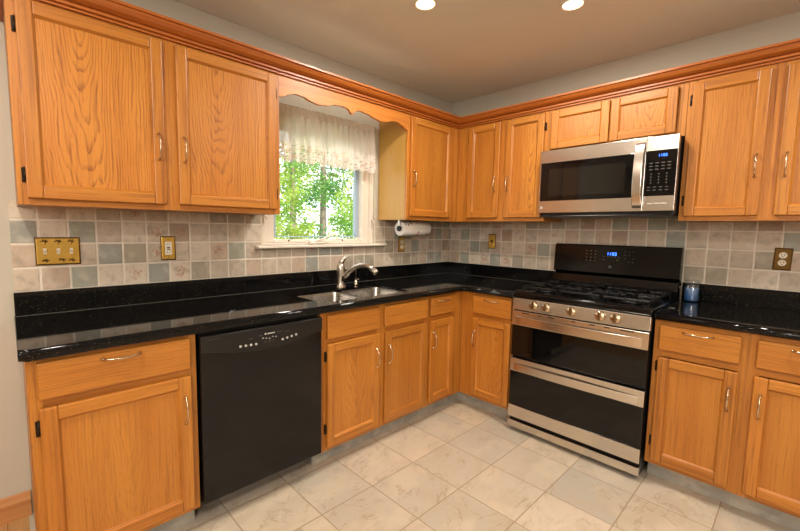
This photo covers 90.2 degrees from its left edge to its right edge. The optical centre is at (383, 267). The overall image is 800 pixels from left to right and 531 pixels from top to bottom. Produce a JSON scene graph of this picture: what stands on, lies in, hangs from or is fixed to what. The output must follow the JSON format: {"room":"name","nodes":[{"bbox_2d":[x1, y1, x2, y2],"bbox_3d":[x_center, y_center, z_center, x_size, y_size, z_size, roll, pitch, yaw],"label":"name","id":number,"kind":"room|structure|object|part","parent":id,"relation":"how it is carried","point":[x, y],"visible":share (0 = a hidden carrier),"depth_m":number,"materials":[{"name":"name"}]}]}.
{"room":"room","nodes":[
{"label":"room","id":0,"kind":"room"},
{"bbox_2d":[0,516,29,530],"bbox_3d":[-0.968,1.415,-0.753,2.600,0.100,4.600,-4,8,-43],"label":"floor","id":1,"kind":"structure","parent":0,"point":[23,524],"depth_m":1.72,"materials":[{"name":"brown wood"}]},
{"bbox_2d":[0,0,452,512],"bbox_3d":[-1.480,-0.120,1.866,5.600,2.440,0.140,-4,8,-43],"label":"wall","id":2,"kind":"structure","parent":0,"point":[15,473],"depth_m":1.75,"materials":[{"name":"beige paint"}]},
{"bbox_2d":[0,490,31,525],"bbox_3d":[-2.533,1.125,0.899,2.610,0.112,0.016,-4,8,-43],"label":"baseboard","id":3,"kind":"structure","parent":2,"relation":"attached to","point":[18,506],"depth_m":1.75,"materials":[{"name":"brown wood"}]},
{"bbox_2d":[3,0,279,214],"bbox_3d":[-1.034,-0.650,1.880,1.063,0.762,0.350,-4,8,-43],"label":"upper cabinet","id":4,"kind":"object","parent":2,"relation":"attached to","point":[104,115],"visible":0.99,"depth_m":1.68,"materials":[{"name":"brown wood"}]},
{"bbox_3d":[-1.140,-0.620,1.600,0.469,0.704,0.020,-4,8,-43],"label":"door","id":5,"kind":"part","parent":4,"relation":"part of","materials":[{"name":"brown wood"}]},
{"bbox_3d":[-1.144,-0.620,1.604,0.373,0.608,0.005,-4,8,-43],"label":"door panel","id":6,"kind":"part","parent":4,"relation":"part of","materials":[{"name":"brown wood"}]},
{"bbox_3d":[-0.973,-0.527,1.733,0.013,0.121,0.034,-4,8,-43],"label":"handle","id":7,"kind":"part","parent":4,"relation":"part of","materials":[{"name":"silver metal"}]},
{"bbox_3d":[-0.896,-0.532,1.805,0.013,0.121,0.034,-4,8,-43],"label":"handle","id":8,"kind":"part","parent":4,"relation":"part of","materials":[{"name":"silver metal"}]},
{"bbox_3d":[-0.753,-0.650,1.963,0.488,0.701,0.020,-4,8,-43],"label":"door","id":9,"kind":"part","parent":4,"relation":"part of","materials":[{"name":"brown wood"}]},
{"bbox_3d":[-0.757,-0.651,1.967,0.392,0.605,0.005,-4,8,-43],"label":"door panel","id":10,"kind":"part","parent":4,"relation":"part of","materials":[{"name":"brown wood"}]},
{"bbox_2d":[279,74,407,129],"bbox_3d":[-0.200,-1.010,2.476,1.002,0.133,0.019,-4,8,-43],"label":"valance board","id":11,"kind":"object","parent":4,"relation":"attached to","point":[319,96],"visible":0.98,"depth_m":2.40,"materials":[{"name":"brown wood"}]},
{"bbox_2d":[0,0,799,128],"bbox_3d":[0.277,-0.997,1.580,2.726,0.071,2.540,-4,8,-43],"label":"crown molding","id":12,"kind":"structure","parent":4,"relation":"on","point":[117,12],"depth_m":2.06,"materials":[{"name":"brown wood"}]},
{"bbox_2d":[8,200,448,292],"bbox_3d":[-0.485,-0.167,2.702,2.986,0.390,0.008,-4,8,-43],"label":"wall tile","id":13,"kind":"structure","parent":2,"relation":"attached to","point":[118,247],"depth_m":2.10,"materials":[{"name":"beige tile"}]},
{"bbox_2d":[34,237,80,265],"bbox_3d":[-1.450,-0.072,1.778,0.158,0.124,0.019,-4,8,-43],"label":"switch plate","id":14,"kind":"object","parent":13,"relation":"attached to","point":[48,250],"visible":1,"depth_m":1.78,"materials":[{"name":"gold metal"}]},
{"bbox_2d":[160,236,175,259],"bbox_3d":[-1.128,-0.100,2.087,0.071,0.125,0.009,-4,8,-43],"label":"outlet plate","id":15,"kind":"object","parent":13,"relation":"attached to","point":[168,249],"visible":1,"depth_m":2.08,"materials":[{"name":"gold metal"}]},
{"bbox_2d":[165,242,171,254],"bbox_3d":[-1.126,-0.100,2.086,0.034,0.068,0.001,-4,8,-43],"label":"outlet","id":16,"kind":"object","parent":15,"relation":"attached to","point":[168,245],"depth_m":2.08,"materials":[{"name":"white plastic"}]},
{"bbox_2d":[398,237,403,251],"bbox_3d":[0.147,-0.189,3.286,0.070,0.122,0.009,-4,8,-43],"label":"outlet plate","id":17,"kind":"object","parent":13,"relation":"attached to","point":[400,239],"visible":1,"depth_m":3.28,"materials":[{"name":"gold metal"}]},
{"bbox_2d":[256,158,386,248],"bbox_3d":[-0.417,-0.589,2.786,1.071,0.888,0.182,-4,8,-43],"label":"window","id":18,"kind":"structure","parent":2,"relation":"in","point":[363,221],"depth_m":3.01,"materials":[{"name":"beige plastic"}]},
{"bbox_3d":[-0.465,-0.575,2.798,0.728,0.723,0.028,-4,8,-43],"label":"screen frame","id":19,"kind":"part","parent":18,"relation":"part of","materials":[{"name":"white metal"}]},
{"bbox_3d":[-0.440,-0.195,2.741,0.160,0.062,0.042,-3,7,-36],"label":"crank handle","id":20,"kind":"part","parent":18,"relation":"part of","materials":[{"name":"beige plastic"}]},
{"bbox_3d":[-0.381,-0.151,2.783,1.071,0.018,0.059,-4,8,-43],"label":"sill","id":21,"kind":"part","parent":18,"relation":"part of","materials":[{"name":"beige plastic"}]},
{"bbox_2d":[279,103,375,172],"bbox_3d":[-0.387,-0.847,2.670,0.862,0.346,0.079,-4,8,-43],"label":"lace curtain","id":22,"kind":"object","parent":18,"relation":"hanging from","point":[299,128],"visible":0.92,"depth_m":2.66,"materials":[{"name":"beige fabric"}]},
{"bbox_3d":[-0.396,-0.970,2.671,0.862,0.010,0.045,-4,8,-43],"label":"curtain rod","id":23,"kind":"part","parent":22,"relation":"part of","materials":[{"name":"beige plastic"}]},
{"bbox_2d":[378,114,458,221],"bbox_3d":[0.408,-0.757,3.234,0.892,0.762,0.350,-4,8,-43],"label":"upper cabinet","id":24,"kind":"object","parent":2,"relation":"attached to","point":[418,165],"visible":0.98,"depth_m":2.98,"materials":[{"name":"brown wood"}]},
{"bbox_2d":[397,220,428,230],"bbox_3d":[0.234,-0.325,3.136,0.331,0.085,0.042,-4,8,-43],"label":"paper towel holder","id":25,"kind":"object","parent":24,"relation":"attached to","point":[398,226],"visible":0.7,"depth_m":3.03,"materials":[{"name":"silver metal"}]},
{"bbox_3d":[0.123,-0.315,3.032,0.025,0.081,0.042,-4,8,-43],"label":"arm","id":26,"kind":"part","parent":25,"relation":"part of","materials":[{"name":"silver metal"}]},
{"bbox_2d":[395,221,430,235],"bbox_3d":[0.233,-0.303,3.138,0.303,0.112,0.112,-4,8,-43],"label":"paper towel roll","id":27,"kind":"object","parent":25,"relation":"hanging from","point":[408,228],"visible":1,"depth_m":3.07,"materials":[{"name":"white paper"}]},
{"bbox_3d":[0.363,-0.733,3.012,0.472,0.701,0.020,-4,8,-43],"label":"door","id":28,"kind":"part","parent":24,"relation":"part of","materials":[{"name":"brown wood"}]},
{"bbox_3d":[0.377,-0.740,3.052,0.596,0.762,0.019,-4,8,-43],"label":"frame","id":29,"kind":"part","parent":24,"relation":"part of","materials":[{"name":"brown wood"}]},
{"bbox_3d":[0.359,-0.734,3.015,0.376,0.605,0.005,-4,8,-43],"label":"door panel","id":30,"kind":"part","parent":24,"relation":"part of","materials":[{"name":"brown wood"}]},
{"bbox_2d":[29,399,794,530],"bbox_3d":[1.071,1.263,1.161,3.000,0.100,4.600,-4,8,-43],"label":"floor","id":31,"kind":"structure","parent":0,"point":[457,465],"depth_m":1.99,"materials":[{"name":"tile"}]},
{"bbox_2d":[23,334,199,530],"bbox_3d":[-1.158,0.641,1.694,0.522,0.763,0.654,-4,8,-43],"label":"base cabinet","id":32,"kind":"object","parent":31,"relation":"on","point":[113,431],"visible":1,"depth_m":1.47,"materials":[{"name":"brown wood"}]},
{"bbox_3d":[-0.958,0.362,1.460,0.470,0.127,0.020,-4,8,-43],"label":"drawer","id":33,"kind":"part","parent":32,"relation":"part of","materials":[{"name":"brown wood"}]},
{"bbox_3d":[-0.964,0.736,1.495,0.470,0.568,0.020,-4,8,-43],"label":"door","id":34,"kind":"part","parent":32,"relation":"part of","materials":[{"name":"brown wood"}]},
{"bbox_3d":[-0.968,0.736,1.499,0.374,0.472,0.005,-4,8,-43],"label":"door panel","id":35,"kind":"part","parent":32,"relation":"part of","materials":[{"name":"brown wood"}]},
{"bbox_3d":[-0.940,0.323,1.437,0.127,0.013,0.034,-4,8,-43],"label":"handle","id":36,"kind":"part","parent":32,"relation":"part of","materials":[{"name":"silver metal"}]},
{"bbox_3d":[-0.792,0.582,1.605,0.013,0.121,0.034,-4,8,-43],"label":"handle","id":37,"kind":"part","parent":32,"relation":"part of","materials":[{"name":"silver metal"}]},
{"bbox_2d":[147,509,194,530],"bbox_3d":[-1.034,1.088,1.597,0.521,0.100,0.015,-4,8,-43],"label":"trim","id":38,"kind":"structure","parent":31,"relation":"on","point":[188,517],"depth_m":1.72,"materials":[{"name":"grey tile"}]},
{"bbox_2d":[195,314,321,503],"bbox_3d":[-0.741,0.661,2.081,0.596,0.858,0.609,-4,8,-43],"label":"dishwasher","id":39,"kind":"object","parent":31,"relation":"on","point":[259,385],"visible":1,"depth_m":1.82,"materials":[{"name":"black metal"}]},
{"bbox_3d":[-0.530,0.324,1.829,0.592,0.103,0.006,-4,8,-43],"label":"control panel","id":40,"kind":"part","parent":39,"relation":"part of","materials":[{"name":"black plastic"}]},
{"bbox_2d":[317,297,427,452],"bbox_3d":[-0.211,0.571,2.583,0.855,0.763,0.654,-4,8,-43],"label":"base cabinet","id":41,"kind":"object","parent":31,"relation":"on","point":[373,358],"visible":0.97,"depth_m":2.32,"materials":[{"name":"brown wood"}]},
{"bbox_3d":[-0.162,0.306,2.207,0.367,0.128,0.020,-4,8,-43],"label":"drawer","id":42,"kind":"part","parent":41,"relation":"part of","materials":[{"name":"brown wood"}]},
{"bbox_3d":[-0.167,0.678,2.244,0.371,0.566,0.020,-4,8,-43],"label":"door","id":43,"kind":"part","parent":41,"relation":"part of","materials":[{"name":"brown wood"}]},
{"bbox_3d":[-0.170,0.677,2.248,0.275,0.470,0.005,-4,8,-43],"label":"door panel","id":44,"kind":"part","parent":41,"relation":"part of","materials":[{"name":"brown wood"}]},
{"bbox_3d":[-0.031,0.530,2.321,0.013,0.121,0.034,-4,8,-43],"label":"handle","id":45,"kind":"part","parent":41,"relation":"part of","materials":[{"name":"silver metal"}]},
{"bbox_3d":[0.141,0.656,2.534,0.375,0.563,0.020,-4,8,-43],"label":"door","id":46,"kind":"part","parent":41,"relation":"part of","materials":[{"name":"brown wood"}]},
{"bbox_3d":[0.138,0.656,2.537,0.279,0.467,0.005,-4,8,-43],"label":"door panel","id":47,"kind":"part","parent":41,"relation":"part of","materials":[{"name":"brown wood"}]},
{"bbox_3d":[0.144,0.282,2.495,0.383,0.126,0.020,-4,8,-43],"label":"drawer","id":48,"kind":"part","parent":41,"relation":"part of","materials":[{"name":"brown wood"}]},
{"bbox_2d":[311,393,456,464],"bbox_3d":[0.086,1.004,2.649,1.330,0.100,0.015,-4,8,-43],"label":"trim","id":49,"kind":"structure","parent":31,"relation":"on","point":[324,455],"depth_m":2.53,"materials":[{"name":"grey tile"}]},
{"bbox_2d":[425,291,462,405],"bbox_3d":[0.456,0.521,3.209,0.975,0.763,0.654,-4,8,-43],"label":"base cabinet","id":50,"kind":"object","parent":31,"relation":"on","point":[444,311],"visible":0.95,"depth_m":2.78,"materials":[{"name":"brown wood"}]},
{"bbox_2d":[13,262,554,361],"bbox_3d":[-0.137,0.139,2.357,3.000,0.141,1.034,-4,8,-43],"label":"countertop","id":51,"kind":"structure","parent":50,"relation":"on","point":[60,322],"depth_m":1.99,"materials":[{"name":"black stone"}]},
{"bbox_2d":[297,287,402,301],"bbox_3d":[-0.190,0.267,2.483,0.677,0.194,0.327,-4,8,-43],"label":"sink","id":52,"kind":"object","parent":51,"relation":"in","point":[373,291],"visible":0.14,"depth_m":2.56,"materials":[{"name":"grey metal"}]},
{"bbox_3d":[-0.318,0.276,2.362,0.326,0.194,0.327,-4,8,-43],"label":"bowl","id":53,"kind":"part","parent":52,"relation":"part of","materials":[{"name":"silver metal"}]},
{"bbox_3d":[-0.065,0.248,2.598,0.336,0.174,0.327,-4,8,-43],"label":"bowl","id":54,"kind":"part","parent":52,"relation":"part of","materials":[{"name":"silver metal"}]},
{"bbox_2d":[335,255,378,287],"bbox_3d":[-0.174,0.033,2.631,0.317,0.219,0.072,3,6,22],"label":"faucet","id":55,"kind":"object","parent":51,"relation":"on","point":[342,275],"visible":1,"depth_m":2.65,"materials":[{"name":"silver metal"}]},
{"bbox_3d":[-0.272,-0.044,2.666,0.077,0.076,0.042,3,6,20],"label":"lever","id":56,"kind":"part","parent":55,"relation":"part of","materials":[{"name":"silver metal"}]},
{"bbox_3d":[-0.175,0.037,2.626,0.261,0.136,0.044,3,6,25],"label":"spout","id":57,"kind":"part","parent":55,"relation":"part of","materials":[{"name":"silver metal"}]},
{"bbox_2d":[353,263,363,284],"bbox_3d":[-0.175,0.045,2.812,0.081,0.159,0.036,2,6,12],"label":"filter faucet","id":58,"kind":"object","parent":51,"relation":"on","point":[355,280],"visible":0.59,"depth_m":2.81,"materials":[{"name":"silver metal"}]},
{"bbox_3d":[0.400,0.636,2.776,0.255,0.565,0.020,-4,8,-43],"label":"door","id":59,"kind":"part","parent":50,"relation":"part of","materials":[{"name":"brown wood"}]},
{"bbox_3d":[0.396,0.636,2.780,0.159,0.469,0.005,-4,8,-43],"label":"door panel","id":60,"kind":"part","parent":50,"relation":"part of","materials":[{"name":"brown wood"}]},
{"bbox_3d":[0.406,0.259,2.740,0.255,0.122,0.020,-4,8,-43],"label":"drawer","id":61,"kind":"part","parent":50,"relation":"part of","materials":[{"name":"brown wood"}]},
{"bbox_2d":[457,392,509,418],"bbox_3d":[0.742,0.990,2.913,0.015,0.100,0.498,-4,8,-43],"label":"trim","id":62,"kind":"structure","parent":31,"relation":"on","point":[503,412],"depth_m":2.92,"materials":[{"name":"grey tile"}]},
{"bbox_2d":[459,291,512,409],"bbox_3d":[0.912,0.551,2.975,0.654,0.763,0.423,-4,8,-43],"label":"base cabinet","id":63,"kind":"object","parent":31,"relation":"on","point":[486,324],"visible":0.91,"depth_m":2.77,"materials":[{"name":"brown wood"}]},
{"bbox_3d":[0.737,0.644,2.762,0.005,0.467,0.201,-4,8,-43],"label":"door panel","id":64,"kind":"part","parent":63,"relation":"part of","materials":[{"name":"brown wood"}]},
{"bbox_3d":[0.733,0.644,2.758,0.020,0.563,0.297,-4,8,-43],"label":"door","id":65,"kind":"part","parent":63,"relation":"part of","materials":[{"name":"brown wood"}]},
{"bbox_3d":[0.738,0.271,2.722,0.020,0.125,0.297,-4,8,-43],"label":"drawer","id":66,"kind":"part","parent":63,"relation":"part of","materials":[{"name":"brown wood"}]},
{"bbox_2d":[507,243,684,475],"bbox_3d":[1.311,0.474,2.521,0.682,1.218,0.760,-4,8,-43],"label":"gas range","id":67,"kind":"object","parent":31,"relation":"on","point":[583,338],"visible":0.99,"depth_m":2.34,"materials":[{"name":"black metal"}]},
{"bbox_3d":[0.921,0.237,2.451,0.022,0.055,0.055,-4,8,-43],"label":"knob","id":68,"kind":"part","parent":67,"relation":"part of","materials":[{"name":"silver metal"}]},
{"bbox_3d":[0.974,0.243,2.395,0.022,0.055,0.055,-4,8,-43],"label":"knob","id":69,"kind":"part","parent":67,"relation":"part of","materials":[{"name":"silver metal"}]},
{"bbox_3d":[1.076,0.255,2.287,0.022,0.055,0.055,-4,8,-43],"label":"knob","id":70,"kind":"part","parent":67,"relation":"part of","materials":[{"name":"silver metal"}]},
{"bbox_3d":[1.086,1.044,2.370,0.034,0.046,0.752,-4,8,-43],"label":"kick panel","id":71,"kind":"part","parent":67,"relation":"part of","materials":[{"name":"silver metal"}]},
{"bbox_3d":[1.070,0.665,2.313,0.022,0.046,0.700,-4,8,-43],"label":"handle","id":72,"kind":"part","parent":67,"relation":"part of","materials":[{"name":"silver metal"}]},
{"bbox_3d":[1.081,0.807,2.339,0.004,0.224,0.748,-4,8,-43],"label":"oven glass","id":73,"kind":"part","parent":67,"relation":"part of","materials":[{"name":"black glass"}]},
{"bbox_3d":[1.092,0.804,2.349,0.024,0.396,0.752,-4,8,-43],"label":"oven door","id":74,"kind":"part","parent":67,"relation":"part of","materials":[{"name":"black ceramic"}]},
{"bbox_3d":[1.075,0.362,2.284,0.022,0.052,0.700,-4,8,-43],"label":"handle","id":75,"kind":"part","parent":67,"relation":"part of","materials":[{"name":"silver metal"}]},
{"bbox_3d":[1.086,0.492,2.309,0.004,0.196,0.748,-4,8,-43],"label":"oven glass","id":76,"kind":"part","parent":67,"relation":"part of","materials":[{"name":"black glass"}]},
{"bbox_3d":[1.097,0.449,2.315,0.024,0.298,0.752,-4,8,-43],"label":"oven door","id":77,"kind":"part","parent":67,"relation":"part of","materials":[{"name":"black ceramic"}]},
{"bbox_2d":[510,301,655,473],"bbox_3d":[1.331,0.620,2.555,0.622,0.863,0.752,-4,8,-43],"label":"oven","id":78,"kind":"object","parent":67,"relation":"in","point":[628,310],"depth_m":2.14,"materials":[{"name":"silver metal"}]},
{"bbox_3d":[1.098,0.258,2.295,0.034,0.073,0.756,-4,8,-43],"label":"control panel","id":79,"kind":"part","parent":67,"relation":"part of","materials":[{"name":"silver metal"}]},
{"bbox_2d":[515,280,678,315],"bbox_3d":[1.325,0.166,2.499,0.622,0.076,0.760,-4,8,-43],"label":"cooktop","id":80,"kind":"object","parent":67,"relation":"in","point":[607,297],"depth_m":2.38,"materials":[{"name":"black metal"}]},
{"bbox_3d":[1.180,0.267,2.177,0.022,0.055,0.055,-4,8,-43],"label":"knob","id":81,"kind":"part","parent":67,"relation":"part of","materials":[{"name":"silver metal"}]},
{"bbox_3d":[1.234,0.273,2.121,0.022,0.055,0.055,-4,8,-43],"label":"knob","id":82,"kind":"part","parent":67,"relation":"part of","materials":[{"name":"silver metal"}]},
{"bbox_2d":[644,320,799,517],"bbox_3d":[1.841,0.659,1.994,0.654,0.763,0.745,-4,8,-43],"label":"base cabinet","id":83,"kind":"object","parent":31,"relation":"on","point":[724,407],"visible":0.98,"depth_m":1.84,"materials":[{"name":"brown wood"}]},
{"bbox_3d":[1.505,0.740,1.951,0.005,0.454,0.212,-4,8,-43],"label":"door panel","id":84,"kind":"part","parent":83,"relation":"part of","materials":[{"name":"brown wood"}]},
{"bbox_3d":[1.501,0.740,1.947,0.020,0.550,0.308,-4,8,-43],"label":"door","id":85,"kind":"part","parent":83,"relation":"part of","materials":[{"name":"brown wood"}]},
{"bbox_3d":[1.488,0.326,1.891,0.034,0.013,0.127,-4,8,-43],"label":"handle","id":86,"kind":"part","parent":83,"relation":"part of","materials":[{"name":"silver metal"}]},
{"bbox_3d":[1.506,0.365,1.912,0.020,0.126,0.310,-4,8,-43],"label":"drawer","id":87,"kind":"part","parent":83,"relation":"part of","materials":[{"name":"brown wood"}]},
{"bbox_2d":[654,282,799,340],"bbox_3d":[1.867,0.209,1.949,0.648,0.141,0.777,-4,8,-43],"label":"countertop","id":88,"kind":"structure","parent":83,"relation":"on","point":[766,312],"depth_m":2.07,"materials":[{"name":"black stone"}]},
{"bbox_2d":[684,287,698,301],"bbox_3d":[1.814,0.136,2.346,0.074,0.128,0.074,-4,8,-43],"label":"candle jar","id":89,"kind":"object","parent":88,"relation":"on","point":[691,293],"visible":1,"depth_m":2.32,"materials":[{"name":"blue glass"}]},
{"bbox_3d":[1.572,0.609,1.823,0.034,0.121,0.013,-4,8,-43],"label":"handle","id":90,"kind":"part","parent":83,"relation":"part of","materials":[{"name":"silver metal"}]},
{"bbox_3d":[1.644,0.617,1.747,0.034,0.121,0.013,-4,8,-43],"label":"handle","id":91,"kind":"part","parent":83,"relation":"part of","materials":[{"name":"silver metal"}]},
{"bbox_3d":[1.757,0.770,1.677,0.020,0.550,0.334,-4,8,-43],"label":"door","id":92,"kind":"part","parent":83,"relation":"part of","materials":[{"name":"brown wood"}]},
{"bbox_3d":[1.764,0.395,1.640,0.020,0.126,0.333,-4,8,-43],"label":"drawer","id":93,"kind":"part","parent":83,"relation":"part of","materials":[{"name":"brown wood"}]},
{"bbox_3d":[1.761,0.770,1.680,0.005,0.454,0.238,-4,8,-43],"label":"door panel","id":94,"kind":"part","parent":83,"relation":"part of","materials":[{"name":"brown wood"}]},
{"bbox_2d":[647,462,799,530],"bbox_3d":[1.707,1.102,1.893,0.015,0.100,0.774,-4,8,-43],"label":"trim","id":95,"kind":"structure","parent":31,"relation":"on","point":[771,514],"depth_m":1.93,"materials":[{"name":"grey tile"}]},
{"bbox_2d":[173,0,799,103],"bbox_3d":[0.165,-1.269,0.023,5.880,0.250,4.880,-4,8,-43],"label":"ceiling","id":96,"kind":"structure","parent":0,"point":[455,51],"depth_m":2.28,"materials":[{"name":"white paint"}]},
{"bbox_2d":[414,0,436,10],"bbox_3d":[0.211,-1.330,2.017,0.120,0.006,0.120,-4,8,-43],"label":"recessed light","id":97,"kind":"object","parent":96,"relation":"in","point":[423,5],"visible":1,"depth_m":2.02,"materials":[{"name":"white glass"}]},
{"bbox_2d":[560,0,585,10],"bbox_3d":[0.949,-1.317,2.000,0.120,0.006,0.120,-4,8,-43],"label":"recessed light","id":98,"kind":"object","parent":96,"relation":"in","point":[567,5],"visible":1,"depth_m":2.00,"materials":[{"name":"white glass"}]},
{"bbox_2d":[452,11,799,116],"bbox_3d":[2.185,-0.091,2.164,0.140,2.440,4.740,-4,8,-43],"label":"wall","id":99,"kind":"structure","parent":0,"point":[784,28],"depth_m":2.51,"materials":[{"name":"beige paint"}]},
{"bbox_2d":[456,111,561,221],"bbox_3d":[0.943,-0.733,3.065,0.350,0.762,0.739,-4,8,-43],"label":"upper cabinet","id":100,"kind":"object","parent":99,"relation":"attached to","point":[498,176],"visible":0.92,"depth_m":2.94,"materials":[{"name":"brown wood"}]},
{"bbox_3d":[0.765,-0.732,3.061,0.020,0.701,0.276,-4,8,-43],"label":"door","id":101,"kind":"part","parent":100,"relation":"part of","materials":[{"name":"brown wood"}]},
{"bbox_3d":[0.768,-0.732,3.065,0.005,0.605,0.180,-4,8,-43],"label":"door panel","id":102,"kind":"part","parent":100,"relation":"part of","materials":[{"name":"brown wood"}]},
{"bbox_3d":[0.990,-0.705,2.823,0.020,0.701,0.281,-4,8,-43],"label":"door","id":103,"kind":"part","parent":100,"relation":"part of","materials":[{"name":"brown wood"}]},
{"bbox_3d":[0.994,-0.706,2.827,0.005,0.605,0.185,-4,8,-43],"label":"door panel","id":104,"kind":"part","parent":100,"relation":"part of","materials":[{"name":"brown wood"}]},
{"bbox_2d":[538,133,684,218],"bbox_3d":[1.421,-0.530,2.506,0.434,0.432,0.752,-4,8,-43],"label":"microwave","id":105,"kind":"object","parent":99,"relation":"attached to","point":[635,178],"visible":0.98,"depth_m":2.34,"materials":[{"name":"silver metal"}]},
{"bbox_3d":[1.258,-0.542,2.453,0.031,0.402,0.604,-4,8,-43],"label":"door","id":106,"kind":"part","parent":105,"relation":"part of","materials":[{"name":"silver metal"}]},
{"bbox_3d":[1.419,-0.513,2.225,0.046,0.360,0.045,-4,8,-43],"label":"handle","id":107,"kind":"part","parent":105,"relation":"part of","materials":[{"name":"silver metal"}]},
{"bbox_3d":[1.504,-0.513,2.168,0.002,0.246,0.144,-4,8,-43],"label":"control panel","id":108,"kind":"part","parent":105,"relation":"part of","materials":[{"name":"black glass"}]},
{"bbox_2d":[547,81,689,150],"bbox_3d":[1.472,-0.901,2.511,0.317,0.304,0.759,-4,8,-43],"label":"upper cabinet","id":109,"kind":"object","parent":99,"relation":"attached to","point":[661,111],"visible":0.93,"depth_m":2.36,"materials":[{"name":"brown wood"}]},
{"bbox_3d":[1.247,-0.900,2.542,0.005,0.152,0.257,-4,8,-43],"label":"door panel","id":110,"kind":"part","parent":109,"relation":"part of","materials":[{"name":"brown wood"}]},
{"bbox_3d":[1.243,-0.900,2.538,0.020,0.248,0.353,-4,8,-43],"label":"door","id":111,"kind":"part","parent":109,"relation":"part of","materials":[{"name":"brown wood"}]},
{"bbox_3d":[1.486,-0.872,2.289,0.005,0.152,0.234,-4,8,-43],"label":"door panel","id":112,"kind":"part","parent":109,"relation":"part of","materials":[{"name":"brown wood"}]},
{"bbox_3d":[1.482,-0.872,2.286,0.020,0.248,0.330,-4,8,-43],"label":"door","id":113,"kind":"part","parent":109,"relation":"part of","materials":[{"name":"brown wood"}]},
{"bbox_2d":[448,218,799,299],"bbox_3d":[1.499,-0.041,2.790,0.008,0.598,2.620,-4,8,-43],"label":"wall tile","id":114,"kind":"structure","parent":99,"relation":"attached to","point":[737,254],"depth_m":2.48,"materials":[{"name":"beige tile"}]},
{"bbox_2d":[488,234,495,248],"bbox_3d":[0.914,-0.220,3.378,0.019,0.122,0.070,-4,8,-43],"label":"switch plate","id":115,"kind":"object","parent":114,"relation":"attached to","point":[492,237],"visible":1,"depth_m":3.38,"materials":[{"name":"gold metal"}]},
{"bbox_2d":[772,248,793,270],"bbox_3d":[2.118,-0.043,2.117,0.009,0.119,0.071,-4,9,-43],"label":"outlet plate","id":116,"kind":"object","parent":114,"relation":"attached to","point":[782,260],"visible":1,"depth_m":2.11,"materials":[{"name":"gold metal"}]},
{"bbox_2d":[778,260,785,265],"bbox_3d":[2.115,-0.023,2.117,0.002,0.033,0.033,-4,9,-43],"label":"receptacle","id":117,"kind":"object","parent":116,"relation":"attached to","point":[780,262],"depth_m":2.12,"materials":[{"name":"beige plastic"}]},
{"bbox_2d":[779,252,787,258],"bbox_3d":[2.117,-0.062,2.112,0.002,0.033,0.033,-4,9,-43],"label":"receptacle","id":118,"kind":"object","parent":116,"relation":"attached to","point":[782,255],"depth_m":2.11,"materials":[{"name":"beige plastic"}]},
{"bbox_2d":[678,59,799,221],"bbox_3d":[1.970,-0.613,1.980,0.350,0.762,0.735,-4,8,-43],"label":"upper cabinet","id":119,"kind":"object","parent":99,"relation":"attached to","point":[741,157],"visible":0.98,"depth_m":1.98,"materials":[{"name":"brown wood"}]},
{"bbox_3d":[1.743,-0.613,2.036,0.005,0.601,0.204,-4,8,-43],"label":"door panel","id":120,"kind":"part","parent":119,"relation":"part of","materials":[{"name":"brown wood"}]},
{"bbox_3d":[1.739,-0.613,2.033,0.020,0.697,0.300,-4,8,-43],"label":"door","id":121,"kind":"part","parent":119,"relation":"part of","materials":[{"name":"brown wood"}]},
{"bbox_3d":[1.804,-0.495,1.935,0.034,0.121,0.013,-4,8,-43],"label":"handle","id":122,"kind":"part","parent":119,"relation":"part of","materials":[{"name":"silver metal"}]},
{"bbox_3d":[1.876,-0.481,1.859,0.034,0.121,0.013,-4,8,-43],"label":"handle","id":123,"kind":"part","parent":119,"relation":"part of","materials":[{"name":"silver metal"}]},
{"bbox_3d":[1.995,-0.583,1.763,0.020,0.697,0.337,-4,8,-43],"label":"door","id":124,"kind":"part","parent":119,"relation":"part of","materials":[{"name":"brown wood"}]},
{"bbox_3d":[1.999,-0.583,1.767,0.005,0.601,0.241,-4,8,-43],"label":"door panel","id":125,"kind":"part","parent":119,"relation":"part of","materials":[{"name":"brown wood"}]},
{"label":"outside","id":126,"kind":"structure","parent":0,"visible":0},
{"bbox_3d":[-20.051,-0.115,25.739,80.000,0.300,59.850,-4,8,-43],"label":"ground","id":127,"kind":"structure","parent":126,"visible":0},
{"bbox_2d":[274,186,314,238],"bbox_3d":[-1.627,0.268,6.643,0.958,3.154,1.131,-4,8,-43],"label":"leafy bush","id":128,"kind":"object","parent":127,"relation":"on","point":[289,231],"visible":0.2,"depth_m":6.61,"materials":[{"name":"green plant"}]},
{"bbox_2d":[276,149,326,237],"bbox_3d":[-2.102,-1.766,9.414,2.089,6.696,1.800,-4,8,-43],"label":"leafy tree","id":129,"kind":"object","parent":127,"relation":"on","point":[291,182],"visible":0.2,"depth_m":9.43,"materials":[{"name":"green plant"}]},
{"bbox_2d":[279,145,352,238],"bbox_3d":[-4.009,-3.229,19.483,5.990,7.641,5.634,-4,8,-43],"label":"leafy tree","id":130,"kind":"object","parent":127,"relation":"on","point":[343,175],"visible":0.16,"depth_m":19.99,"materials":[{"name":"green plant"}]},
{"bbox_2d":[280,151,352,238],"bbox_3d":[-2.218,-2.770,14.305,3.378,7.775,3.336,-4,8,-43],"label":"leafy tree","id":131,"kind":"object","parent":127,"relation":"on","point":[325,185],"visible":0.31,"depth_m":13.82,"materials":[{"name":"green plant"}]},
{"bbox_2d":[328,197,355,238],"bbox_3d":[-0.588,0.163,7.649,1.104,3.204,1.218,4,6,31],"label":"leafy bush","id":132,"kind":"object","parent":127,"relation":"on","point":[342,219],"visible":0.2,"depth_m":7.32,"materials":[{"name":"green plant"}]},
{"bbox_2d":[332,169,352,232],"bbox_3d":[-0.689,-1.385,11.328,1.547,5.610,1.768,0,6,-10],"label":"leafy tree","id":133,"kind":"object","parent":127,"relation":"on","point":[345,191],"visible":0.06,"depth_m":11.40,"materials":[{"name":"green plant"}]}
]}

